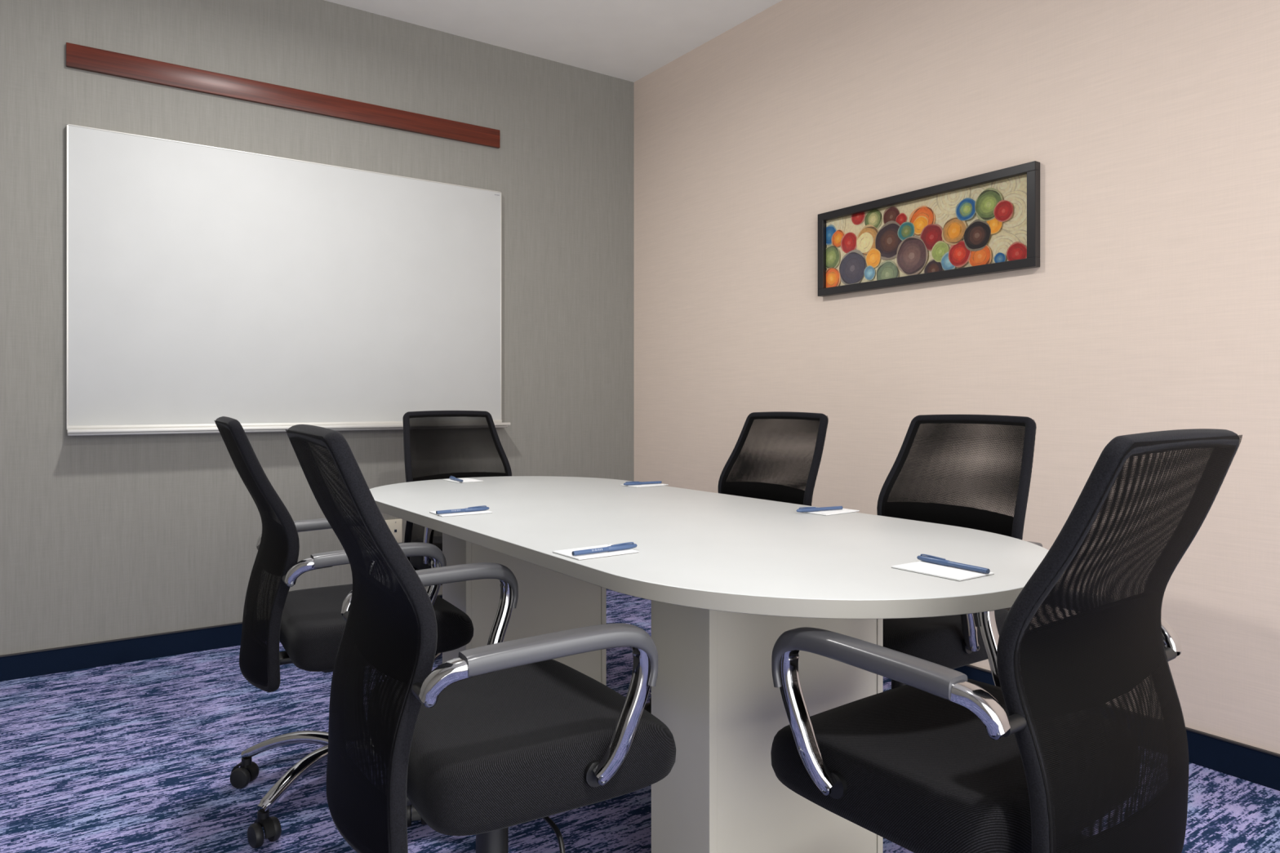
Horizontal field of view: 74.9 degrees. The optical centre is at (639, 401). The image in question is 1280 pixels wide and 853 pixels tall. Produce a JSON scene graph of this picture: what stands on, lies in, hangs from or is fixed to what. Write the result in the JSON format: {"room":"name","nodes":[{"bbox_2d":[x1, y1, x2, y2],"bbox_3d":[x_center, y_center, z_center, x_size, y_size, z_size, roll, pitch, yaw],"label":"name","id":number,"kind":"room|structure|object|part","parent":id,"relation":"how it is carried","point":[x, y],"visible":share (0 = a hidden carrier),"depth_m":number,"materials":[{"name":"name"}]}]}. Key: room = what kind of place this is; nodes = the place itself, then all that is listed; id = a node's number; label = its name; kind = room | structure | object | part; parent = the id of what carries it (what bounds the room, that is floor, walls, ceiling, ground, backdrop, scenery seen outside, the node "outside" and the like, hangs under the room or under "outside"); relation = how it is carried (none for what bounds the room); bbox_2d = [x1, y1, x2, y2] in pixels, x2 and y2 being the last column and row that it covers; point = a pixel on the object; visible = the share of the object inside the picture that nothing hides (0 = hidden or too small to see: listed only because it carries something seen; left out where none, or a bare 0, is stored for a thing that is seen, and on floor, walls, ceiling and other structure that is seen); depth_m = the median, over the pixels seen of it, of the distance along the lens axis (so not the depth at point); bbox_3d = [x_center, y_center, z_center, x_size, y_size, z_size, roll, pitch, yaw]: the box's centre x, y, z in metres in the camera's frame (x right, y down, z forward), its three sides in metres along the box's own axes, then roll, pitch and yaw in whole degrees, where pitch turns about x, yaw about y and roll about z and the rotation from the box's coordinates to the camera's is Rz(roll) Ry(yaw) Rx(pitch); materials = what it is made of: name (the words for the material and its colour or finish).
{"room":"meeting room","nodes":[
{"label":"meeting room","id":0,"kind":"room"},
{"bbox_2d":[0,0,634,655],"bbox_3d":[-1.753,-0.389,3.633,4.120,2.867,0.100,0,0,-35],"label":"wall","id":1,"kind":"structure","parent":0,"point":[103,537],"depth_m":3.60,"materials":[{"name":"grey paint"}]},
{"bbox_2d":[66,42,499,148],"bbox_3d":[-1.470,-1.343,3.757,1.828,0.090,0.020,0,0,-35],"label":"wooden rail","id":2,"kind":"object","parent":1,"relation":"attached to","point":[77,56],"visible":1,"depth_m":3.64,"materials":[{"name":"brown wood"}]},
{"bbox_2d":[66,123,510,435],"bbox_3d":[-1.438,-0.469,3.724,1.842,1.201,0.111,0,0,-35],"label":"whiteboard","id":3,"kind":"object","parent":1,"relation":"attached to","point":[205,284],"visible":0.93,"depth_m":3.63,"materials":[{"name":"metal"}]},
{"bbox_2d":[66,422,510,435],"bbox_3d":[-1.436,0.118,3.723,1.840,0.026,0.107,0,0,-35],"label":"tray","id":4,"kind":"object","parent":3,"relation":"on","point":[106,428],"depth_m":3.43,"materials":[{"name":"metal"}]},
{"bbox_2d":[0,588,607,681],"bbox_3d":[-1.721,0.997,3.587,4.120,0.096,0.013,0,0,-35],"label":"baseboard","id":5,"kind":"structure","parent":1,"relation":"attached to","point":[93,655],"depth_m":3.33,"materials":[{"name":"rubber"}]},
{"bbox_2d":[385,519,402,542],"bbox_3d":[-1.184,0.617,3.962,0.116,0.114,0.010,0,0,-35],"label":"wall outlet","id":6,"kind":"object","parent":1,"relation":"attached to","point":[395,526],"visible":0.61,"depth_m":3.98,"materials":[{"name":"plastic"}]},
{"bbox_2d":[324,0,782,82],"bbox_3d":[-0.237,-1.872,1.459,4.320,0.100,5.400,0,0,-35],"label":"ceiling","id":7,"kind":"structure","parent":0,"point":[628,40],"depth_m":4.02,"materials":[{"name":"paint"}]},
{"bbox_2d":[0,589,1279,852],"bbox_3d":[-0.237,1.095,1.459,4.320,0.100,5.400,0,0,-35],"label":"floor","id":8,"kind":"structure","parent":0,"point":[140,756],"depth_m":2.33,"materials":[{"name":"carpet"}]},
{"bbox_2d":[214,416,473,848],"bbox_3d":[-0.775,0.541,2.256,0.655,1.007,0.631,0,0,-31],"label":"office chair","id":9,"kind":"object","parent":8,"relation":"on","point":[309,624],"visible":0.6,"depth_m":2.03,"materials":[{"name":"fabric"}]},
{"bbox_3d":[-0.998,0.362,2.121,0.130,0.626,0.465,0,0,-31],"label":"panel","id":10,"kind":"part","parent":9,"relation":"part of","materials":[{"name":"black fabric"}]},
{"bbox_3d":[-0.976,0.362,2.134,0.129,0.626,0.452,0,0,-31],"label":"panel","id":11,"kind":"part","parent":9,"relation":"part of","materials":[{"name":"black fabric"}]},
{"bbox_3d":[-0.987,0.364,2.128,0.155,0.652,0.473,0,0,-31],"label":"backrest frame","id":12,"kind":"part","parent":9,"relation":"part of","materials":[{"name":"plastic"}]},
{"bbox_3d":[-0.819,0.415,1.946,0.020,0.020,0.040,0,0,-31],"label":"arm mount","id":13,"kind":"part","parent":9,"relation":"part of","materials":[{"name":"black plastic"}]},
{"bbox_3d":[-0.942,0.933,2.269,0.282,0.078,0.041,0,0,5],"label":"leg","id":14,"kind":"part","parent":9,"relation":"part of","materials":[{"name":"silver metal"}]},
{"bbox_3d":[-0.841,0.933,2.100,0.041,0.078,0.282,0,0,23],"label":"leg","id":15,"kind":"part","parent":9,"relation":"part of","materials":[{"name":"silver metal"}]},
{"bbox_3d":[-0.942,0.477,2.482,0.365,0.239,0.051,0,0,-31],"label":"armrest","id":16,"kind":"part","parent":9,"relation":"part of","materials":[{"name":"silver metal"}]},
{"bbox_3d":[-0.653,0.477,2.001,0.364,0.239,0.051,0,0,-31],"label":"armrest","id":17,"kind":"part","parent":9,"relation":"part of","materials":[{"name":"silver metal"}]},
{"bbox_3d":[-0.724,0.595,2.285,0.476,0.110,0.504,0,0,-31],"label":"seat","id":18,"kind":"part","parent":9,"relation":"part of","materials":[{"name":"fabric"}]},
{"bbox_2d":[402,410,511,661],"bbox_3d":[-0.620,0.541,3.303,0.631,1.007,0.655,0,0,-39],"label":"office chair","id":19,"kind":"object","parent":8,"relation":"on","point":[419,562],"visible":0.15,"depth_m":3.47,"materials":[{"name":"fabric"}]},
{"bbox_3d":[-0.584,0.595,3.257,0.504,0.110,0.476,0,0,-39],"label":"seat","id":20,"kind":"part","parent":19,"relation":"part of","materials":[{"name":"fabric"}]},
{"bbox_3d":[-0.855,0.477,3.148,0.051,0.239,0.364,0,0,-39],"label":"armrest","id":21,"kind":"part","parent":19,"relation":"part of","materials":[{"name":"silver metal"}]},
{"bbox_3d":[-0.713,0.933,3.164,0.041,0.078,0.282,0,0,33],"label":"leg","id":22,"kind":"part","parent":19,"relation":"part of","materials":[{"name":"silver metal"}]},
{"bbox_3d":[-0.776,0.364,3.496,0.473,0.652,0.155,0,0,-39],"label":"backrest frame","id":23,"kind":"part","parent":19,"relation":"part of","materials":[{"name":"plastic"}]},
{"bbox_3d":[-0.784,0.362,3.506,0.465,0.626,0.130,0,0,-39],"label":"panel","id":24,"kind":"part","parent":19,"relation":"part of","materials":[{"name":"black fabric"}]},
{"bbox_3d":[-0.768,0.362,3.486,0.452,0.626,0.129,0,0,-39],"label":"panel","id":25,"kind":"part","parent":19,"relation":"part of","materials":[{"name":"black fabric"}]},
{"bbox_2d":[284,424,675,852],"bbox_3d":[-0.264,0.541,1.501,0.655,1.007,0.631,0,0,-31],"label":"office chair","id":26,"kind":"object","parent":8,"relation":"on","point":[500,735],"visible":1,"depth_m":1.30,"materials":[{"name":"fabric"}]},
{"bbox_3d":[-0.557,0.415,1.608,0.020,0.020,0.040,0,0,-31],"label":"arm mount","id":27,"kind":"part","parent":26,"relation":"part of","materials":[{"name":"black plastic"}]},
{"bbox_3d":[-0.489,0.362,1.368,0.130,0.626,0.465,0,0,-31],"label":"panel","id":28,"kind":"part","parent":26,"relation":"part of","materials":[{"name":"black fabric"}]},
{"bbox_3d":[-0.466,0.362,1.381,0.129,0.626,0.452,0,0,-31],"label":"panel","id":29,"kind":"part","parent":26,"relation":"part of","materials":[{"name":"black fabric"}]},
{"bbox_3d":[-0.477,0.364,1.374,0.155,0.652,0.473,0,0,-31],"label":"backrest frame","id":30,"kind":"part","parent":26,"relation":"part of","materials":[{"name":"plastic"}]},
{"bbox_3d":[-0.311,0.415,1.192,0.020,0.020,0.040,0,0,-31],"label":"arm mount","id":31,"kind":"part","parent":26,"relation":"part of","materials":[{"name":"black plastic"}]},
{"bbox_3d":[-0.429,0.477,1.728,0.364,0.239,0.051,0,0,-31],"label":"armrest","id":32,"kind":"part","parent":26,"relation":"part of","materials":[{"name":"silver metal"}]},
{"bbox_3d":[-0.214,0.595,1.530,0.476,0.110,0.504,0,0,-31],"label":"seat","id":33,"kind":"part","parent":26,"relation":"part of","materials":[{"name":"fabric"}]},
{"bbox_3d":[-0.144,0.477,1.246,0.364,0.239,0.051,0,0,-31],"label":"armrest","id":34,"kind":"part","parent":26,"relation":"part of","materials":[{"name":"silver metal"}]},
{"bbox_3d":[-0.160,0.711,1.377,0.016,0.070,0.180,0,0,-34],"label":"height lever","id":35,"kind":"part","parent":26,"relation":"part of","materials":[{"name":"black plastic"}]},
{"bbox_3d":[-0.071,0.587,1.321,0.038,0.038,0.015,0,0,-31],"label":"arm mount","id":36,"kind":"part","parent":26,"relation":"part of","materials":[{"name":"black plastic"}]},
{"bbox_2d":[369,475,1062,852],"bbox_3d":[-0.047,0.670,2.278,0.968,0.750,2.304,0,0,-35],"label":"conference table","id":37,"kind":"object","parent":8,"relation":"on","point":[723,576],"visible":0.66,"depth_m":1.69,"materials":[{"name":"white laminate"}]},
{"bbox_2d":[429,510,492,516],"bbox_3d":[-0.475,0.293,2.214,0.137,0.003,0.098,0,0,-33],"label":"notepad","id":38,"kind":"object","parent":37,"relation":"on","point":[483,511],"visible":0.59,"depth_m":2.19,"materials":[{"name":"grey paper"}]},
{"bbox_2d":[435,505,488,514],"bbox_3d":[-0.465,0.285,2.201,0.149,0.014,0.011,0,0,-36],"label":"pen","id":39,"kind":"object","parent":38,"relation":"on","point":[482,508],"visible":1,"depth_m":2.20,"materials":[{"name":"blue plastic"}]},
{"bbox_2d":[442,478,483,483],"bbox_3d":[-0.659,0.293,3.110,0.098,0.003,0.137,0,0,-37],"label":"notepad","id":40,"kind":"object","parent":37,"relation":"on","point":[464,480],"visible":0.94,"depth_m":3.10,"materials":[{"name":"grey paper"}]},
{"bbox_2d":[448,475,462,482],"bbox_3d":[-0.678,0.285,3.081,0.011,0.014,0.149,0,0,-29],"label":"pen","id":41,"kind":"object","parent":40,"relation":"on","point":[451,477],"visible":1,"depth_m":3.08,"materials":[{"name":"blue plastic"}]},
{"bbox_2d":[552,544,638,560],"bbox_3d":[-0.087,0.293,1.631,0.137,0.003,0.098,0,0,-36],"label":"notepad","id":42,"kind":"object","parent":37,"relation":"on","point":[566,553],"visible":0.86,"depth_m":1.61,"materials":[{"name":"grey paper"}]},
{"bbox_2d":[571,542,637,555],"bbox_3d":[-0.067,0.285,1.620,0.149,0.014,0.011,0,0,-36],"label":"pen","id":43,"kind":"object","parent":42,"relation":"on","point":[623,546],"visible":1,"depth_m":1.62,"materials":[{"name":"blue plastic"}]},
{"bbox_2d":[620,483,668,488],"bbox_3d":[0.016,0.293,2.941,0.137,0.003,0.098,0,0,-38],"label":"notepad","id":44,"kind":"object","parent":37,"relation":"on","point":[658,484],"visible":0.83,"depth_m":2.92,"materials":[{"name":"grey paper"}]},
{"bbox_2d":[623,480,662,485],"bbox_3d":[0.009,0.285,2.936,0.149,0.014,0.011,0,0,-27],"label":"pen","id":45,"kind":"object","parent":44,"relation":"on","point":[627,483],"visible":1,"depth_m":2.93,"materials":[{"name":"blue plastic"}]},
{"bbox_2d":[804,508,859,515],"bbox_3d":[0.504,0.293,2.239,0.137,0.003,0.098,0,0,-38],"label":"notepad","id":46,"kind":"object","parent":37,"relation":"on","point":[825,513],"visible":0.72,"depth_m":2.21,"materials":[{"name":"grey paper"}]},
{"bbox_2d":[795,506,843,512],"bbox_3d":[0.478,0.285,2.226,0.149,0.014,0.011,0,0,-25],"label":"pen","id":47,"kind":"object","parent":46,"relation":"on","point":[802,509],"visible":1,"depth_m":2.22,"materials":[{"name":"blue plastic"}]},
{"bbox_2d":[891,560,994,581],"bbox_3d":[0.525,0.293,1.454,0.098,0.003,0.137,0,0,-35],"label":"notepad","id":48,"kind":"object","parent":37,"relation":"on","point":[952,573],"visible":0.82,"depth_m":1.44,"materials":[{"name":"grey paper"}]},
{"bbox_2d":[916,554,990,573],"bbox_3d":[0.549,0.285,1.474,0.011,0.014,0.149,0,0,-31],"label":"pen","id":49,"kind":"object","parent":48,"relation":"on","point":[928,558],"visible":1,"depth_m":1.47,"materials":[{"name":"blue plastic"}]},
{"bbox_2d":[644,411,828,713],"bbox_3d":[0.288,0.541,2.900,0.655,1.007,0.631,0,0,-35],"label":"office chair","id":50,"kind":"object","parent":8,"relation":"on","point":[749,486],"visible":0.13,"depth_m":3.03,"materials":[{"name":"fabric"}]},
{"bbox_3d":[0.481,0.362,3.035,0.129,0.626,0.452,0,0,-35],"label":"panel","id":51,"kind":"part","parent":50,"relation":"part of","materials":[{"name":"black fabric"}]},
{"bbox_3d":[0.491,0.364,3.042,0.155,0.652,0.473,0,0,-35],"label":"backrest frame","id":52,"kind":"part","parent":50,"relation":"part of","materials":[{"name":"plastic"}]},
{"bbox_3d":[0.502,0.362,3.050,0.130,0.626,0.465,0,0,-35],"label":"panel","id":53,"kind":"part","parent":50,"relation":"part of","materials":[{"name":"black fabric"}]},
{"bbox_2d":[876,414,1043,688],"bbox_3d":[0.711,0.541,2.267,0.655,1.007,0.631,0,0,-34],"label":"office chair","id":54,"kind":"object","parent":8,"relation":"on","point":[951,642],"visible":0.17,"depth_m":2.33,"materials":[{"name":"fabric"}]},
{"bbox_3d":[0.662,0.595,2.235,0.476,0.110,0.504,0,0,-34],"label":"seat","id":55,"kind":"part","parent":54,"relation":"part of","materials":[{"name":"fabric"}]},
{"bbox_3d":[0.905,0.362,2.399,0.129,0.626,0.452,0,0,-34],"label":"panel","id":56,"kind":"part","parent":54,"relation":"part of","materials":[{"name":"black fabric"}]},
{"bbox_3d":[0.927,0.362,2.413,0.130,0.626,0.465,0,0,-34],"label":"panel","id":57,"kind":"part","parent":54,"relation":"part of","materials":[{"name":"black fabric"}]},
{"bbox_3d":[0.789,0.587,2.017,0.038,0.038,0.015,0,0,-34],"label":"arm mount","id":58,"kind":"part","parent":54,"relation":"part of","materials":[{"name":"black plastic"}]},
{"bbox_3d":[0.889,0.477,2.050,0.364,0.239,0.051,0,0,-34],"label":"armrest","id":59,"kind":"part","parent":54,"relation":"part of","materials":[{"name":"silver metal"}]},
{"bbox_2d":[770,428,1242,852],"bbox_3d":[0.546,0.541,1.376,0.631,1.007,0.655,0,0,-38],"label":"office chair","id":60,"kind":"object","parent":8,"relation":"on","point":[944,760],"visible":0.92,"depth_m":1.17,"materials":[{"name":"fabric"}]},
{"bbox_3d":[0.301,0.587,1.282,0.015,0.038,0.038,0,0,-38],"label":"arm mount","id":61,"kind":"part","parent":60,"relation":"part of","materials":[{"name":"black plastic"}]},
{"bbox_3d":[0.341,0.477,1.185,0.051,0.239,0.364,0,0,-38],"label":"armrest","id":62,"kind":"part","parent":60,"relation":"part of","materials":[{"name":"silver metal"}]},
{"bbox_3d":[0.511,0.595,1.423,0.504,0.110,0.476,0,0,-38],"label":"seat","id":63,"kind":"part","parent":60,"relation":"part of","materials":[{"name":"fabric"}]},
{"bbox_3d":[0.476,0.415,1.072,0.040,0.020,0.020,0,0,-38],"label":"arm mount","id":64,"kind":"part","parent":60,"relation":"part of","materials":[{"name":"black plastic"}]},
{"bbox_3d":[0.785,0.477,1.527,0.051,0.239,0.364,0,0,-38],"label":"armrest","id":65,"kind":"part","parent":60,"relation":"part of","materials":[{"name":"silver metal"}]},
{"bbox_3d":[0.698,0.364,1.181,0.473,0.652,0.155,0,0,-38],"label":"backrest frame","id":66,"kind":"part","parent":60,"relation":"part of","materials":[{"name":"plastic"}]},
{"bbox_3d":[0.690,0.362,1.190,0.452,0.626,0.129,0,0,-38],"label":"panel","id":67,"kind":"part","parent":60,"relation":"part of","materials":[{"name":"black fabric"}]},
{"bbox_3d":[0.706,0.362,1.170,0.465,0.626,0.130,0,0,-38],"label":"panel","id":68,"kind":"part","parent":60,"relation":"part of","materials":[{"name":"black fabric"}]},
{"bbox_3d":[0.859,0.415,1.368,0.040,0.020,0.020,0,0,-38],"label":"arm mount","id":69,"kind":"part","parent":60,"relation":"part of","materials":[{"name":"black plastic"}]},
{"bbox_2d":[634,0,1279,754],"bbox_3d":[1.465,-0.389,2.707,0.100,2.867,5.300,0,0,-35],"label":"wall","id":70,"kind":"structure","parent":0,"point":[1152,302],"depth_m":2.91,"materials":[{"name":"beige paint"}]},
{"bbox_2d":[817,160,1039,297],"bbox_3d":[1.049,-0.625,3.186,0.032,0.351,0.971,0,0,-35],"label":"framed picture","id":71,"kind":"object","parent":70,"relation":"attached to","point":[988,223],"visible":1,"depth_m":3.11,"materials":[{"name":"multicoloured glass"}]},
{"bbox_2d":[953,664,1279,791],"bbox_3d":[1.450,0.997,2.630,0.013,0.096,5.190,0,0,-35],"label":"baseboard","id":72,"kind":"structure","parent":70,"relation":"attached to","point":[1260,766],"depth_m":2.34,"materials":[{"name":"rubber"}]}
]}

